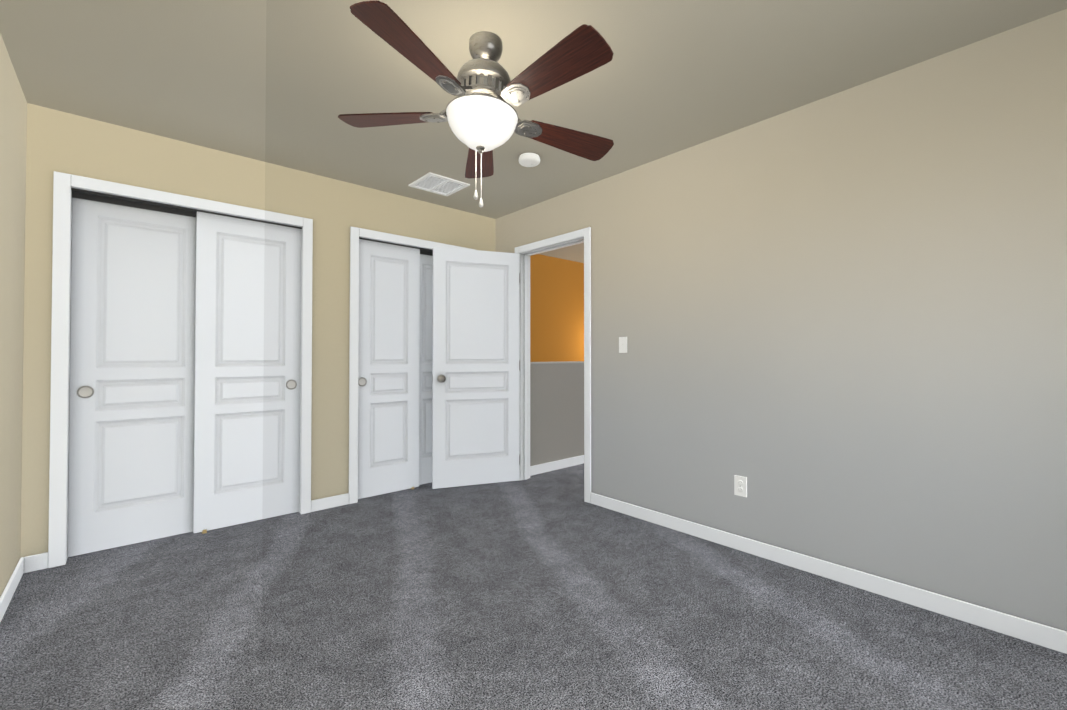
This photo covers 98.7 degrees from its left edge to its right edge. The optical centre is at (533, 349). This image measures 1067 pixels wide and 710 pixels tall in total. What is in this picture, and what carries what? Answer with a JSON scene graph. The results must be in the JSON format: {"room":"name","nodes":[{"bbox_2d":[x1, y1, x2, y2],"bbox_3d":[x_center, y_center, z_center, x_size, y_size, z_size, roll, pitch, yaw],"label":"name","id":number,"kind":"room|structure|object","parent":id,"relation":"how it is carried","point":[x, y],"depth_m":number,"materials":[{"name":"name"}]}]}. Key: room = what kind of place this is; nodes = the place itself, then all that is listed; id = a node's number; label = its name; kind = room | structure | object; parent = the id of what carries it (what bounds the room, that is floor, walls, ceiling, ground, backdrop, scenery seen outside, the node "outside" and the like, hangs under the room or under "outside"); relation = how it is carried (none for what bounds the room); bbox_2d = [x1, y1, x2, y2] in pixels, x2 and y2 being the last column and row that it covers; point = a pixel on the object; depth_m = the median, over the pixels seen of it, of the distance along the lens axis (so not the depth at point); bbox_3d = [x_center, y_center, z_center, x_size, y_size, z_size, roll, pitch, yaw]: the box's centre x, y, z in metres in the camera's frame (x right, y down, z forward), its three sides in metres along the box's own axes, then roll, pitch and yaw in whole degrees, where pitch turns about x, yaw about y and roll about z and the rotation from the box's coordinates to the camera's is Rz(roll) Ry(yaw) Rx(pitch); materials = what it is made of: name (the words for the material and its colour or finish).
{"room":"empty bedroom","nodes":[
{"label":"empty bedroom","id":0,"kind":"room"},
{"bbox_2d":[0,33,26,596],"bbox_3d":[-1.308,-0.089,0.791,0.120,2.440,4.140,1,-1,-42],"label":"wall","id":1,"kind":"structure","parent":0,"point":[13,124],"depth_m":2.11,"materials":[{"name":"paint"}]},
{"bbox_2d":[0,555,35,622],"bbox_3d":[-1.292,1.091,0.870,0.030,0.082,4.020,1,-1,-42],"label":"baseboard","id":2,"kind":"structure","parent":1,"relation":"attached to","point":[26,564],"depth_m":2.18,"materials":[{"name":"white wood"}]},
{"bbox_2d":[20,103,494,557],"bbox_3d":[-1.545,-0.054,3.435,3.290,2.440,0.120,1,-1,-42],"label":"wall","id":3,"kind":"structure","parent":0,"point":[335,210],"depth_m":2.96,"materials":[{"name":"paint"}]},
{"bbox_2d":[68,197,195,556],"bbox_3d":[-2.345,0.136,2.748,0.610,2.019,0.040,1,-1,-42],"label":"sliding door","id":4,"kind":"structure","parent":3,"relation":"in","point":[132,387],"depth_m":2.70,"materials":[{"name":"white wood"}]},
{"bbox_2d":[48,171,312,567],"bbox_3d":[-2.120,0.106,2.909,1.295,2.105,0.136,1,-1,-42],"label":"door frame","id":5,"kind":"structure","parent":3,"relation":"attached to","point":[64,184],"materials":[{"name":"white wood"}]},
{"bbox_2d":[193,211,300,532],"bbox_3d":[-1.901,0.140,3.085,0.610,2.019,0.040,1,-1,-42],"label":"sliding door","id":6,"kind":"structure","parent":3,"relation":"in","point":[247,377],"depth_m":3.05,"materials":[{"name":"white wood"}]},
{"bbox_2d":[71,188,432,255],"bbox_3d":[-1.600,-0.854,3.399,2.575,0.040,0.092,1,-1,-42],"label":"trim","id":7,"kind":"structure","parent":3,"relation":"attached to","point":[120,200],"depth_m":2.76,"materials":[{"name":"black"}]},
{"bbox_2d":[311,493,348,511],"bbox_3d":[-1.496,1.124,3.373,0.270,0.082,0.013,1,-1,-42],"label":"baseboard","id":8,"kind":"structure","parent":3,"relation":"attached to","point":[343,499],"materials":[{"name":"white wood"}]},
{"bbox_2d":[358,239,419,498],"bbox_3d":[-1.178,0.148,3.730,0.530,2.019,0.040,1,-1,-42],"label":"sliding door","id":9,"kind":"structure","parent":3,"relation":"in","point":[388,369],"depth_m":3.71,"materials":[{"name":"white wood"}]},
{"bbox_2d":[349,226,474,503],"bbox_3d":[-1.010,0.119,3.900,1.140,2.105,0.136,1,-1,-42],"label":"door frame","id":10,"kind":"structure","parent":3,"relation":"attached to","point":[355,232],"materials":[{"name":"white wood"}]},
{"bbox_2d":[419,254,432,484],"bbox_3d":[-0.853,0.153,4.081,0.530,2.019,0.040,1,-1,-42],"label":"sliding door","id":11,"kind":"structure","parent":3,"relation":"in","point":[425,369],"depth_m":3.99,"materials":[{"name":"white wood"}]},
{"bbox_2d":[0,464,1066,709],"bbox_3d":[0.352,1.188,3.209,6.800,0.050,5.920,1,-1,-42],"label":"floor","id":12,"kind":"structure","parent":0,"point":[550,590],"depth_m":1.90,"materials":[{"name":"carpet"}]},
{"bbox_2d":[0,0,1066,262],"bbox_3d":[0.352,-1.327,3.242,6.800,0.100,5.920,1,-1,-42],"label":"ceiling","id":13,"kind":"structure","parent":0,"point":[282,82],"depth_m":2.10,"materials":[{"name":"paint"}]},
{"bbox_2d":[408,172,469,195],"bbox_3d":[-0.727,-1.267,3.531,0.345,0.011,0.330,1,-1,-42],"label":"ceiling vent","id":14,"kind":"object","parent":13,"relation":"in","point":[437,184],"depth_m":3.52,"materials":[{"name":"white metal"}]},
{"bbox_2d":[338,0,613,206],"bbox_3d":[-0.184,-0.957,1.889,1.220,0.675,1.184,1,-1,-42],"label":"ceiling fan","id":15,"kind":"object","parent":13,"relation":"hanging from","point":[479,114],"depth_m":1.81,"materials":[{"name":"silver metal"}]},
{"bbox_2d":[519,153,539,166],"bbox_3d":[-0.027,-1.254,3.043,0.144,0.050,0.144,1,-1,-42],"label":"smoke detector","id":16,"kind":"object","parent":13,"relation":"attached to","point":[529,159],"depth_m":3.00,"materials":[{"name":"white plastic"}]},
{"bbox_2d":[530,361,583,475],"bbox_3d":[1.015,0.661,5.304,3.030,1.060,0.136,1,-1,-42],"label":"wall","id":17,"kind":"structure","parent":0,"point":[556,415],"depth_m":4.52,"materials":[{"name":"grey paint"}]},
{"bbox_2d":[530,254,583,361],"bbox_3d":[0.201,-0.018,6.134,2.910,2.440,0.120,1,-1,-42],"label":"wall","id":18,"kind":"structure","parent":0,"point":[556,309],"depth_m":6.13,"materials":[{"name":"paint"}]},
{"bbox_2d":[495,9,1066,630],"bbox_3d":[1.056,-0.061,2.902,0.120,2.440,4.140,1,-1,-42],"label":"wall","id":19,"kind":"structure","parent":0,"point":[839,321],"depth_m":2.21,"materials":[{"name":"paint"}]},
{"bbox_2d":[432,247,519,488],"bbox_3d":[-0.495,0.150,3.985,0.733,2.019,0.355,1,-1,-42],"label":"entry door","id":20,"kind":"structure","parent":19,"relation":"in","point":[475,365],"depth_m":3.95,"materials":[{"name":"white wood"}]},
{"bbox_2d":[515,227,590,502],"bbox_3d":[0.178,0.119,3.871,0.136,2.106,0.905,1,-1,-42],"label":"door frame","id":21,"kind":"structure","parent":19,"relation":"attached to","point":[582,235],"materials":[{"name":"white wood"}]},
{"bbox_2d":[619,337,626,352],"bbox_3d":[0.636,-0.034,3.269,0.019,0.114,0.070,1,-1,-42],"label":"light switch","id":22,"kind":"object","parent":19,"relation":"attached to","point":[622,344],"depth_m":3.27,"materials":[{"name":"white plastic"}]},
{"bbox_2d":[734,475,746,496],"bbox_3d":[1.193,0.787,2.642,0.008,0.114,0.070,1,-1,-42],"label":"wall outlet","id":23,"kind":"object","parent":19,"relation":"attached to","point":[740,485],"depth_m":2.64,"materials":[{"name":"white plastic"}]},
{"bbox_2d":[591,492,1066,653],"bbox_3d":[1.360,1.112,2.444,0.017,0.082,2.776,1,-1,-42],"label":"baseboard","id":24,"kind":"structure","parent":19,"relation":"attached to","point":[1049,637],"depth_m":2.18,"materials":[{"name":"white wood"}]}
]}

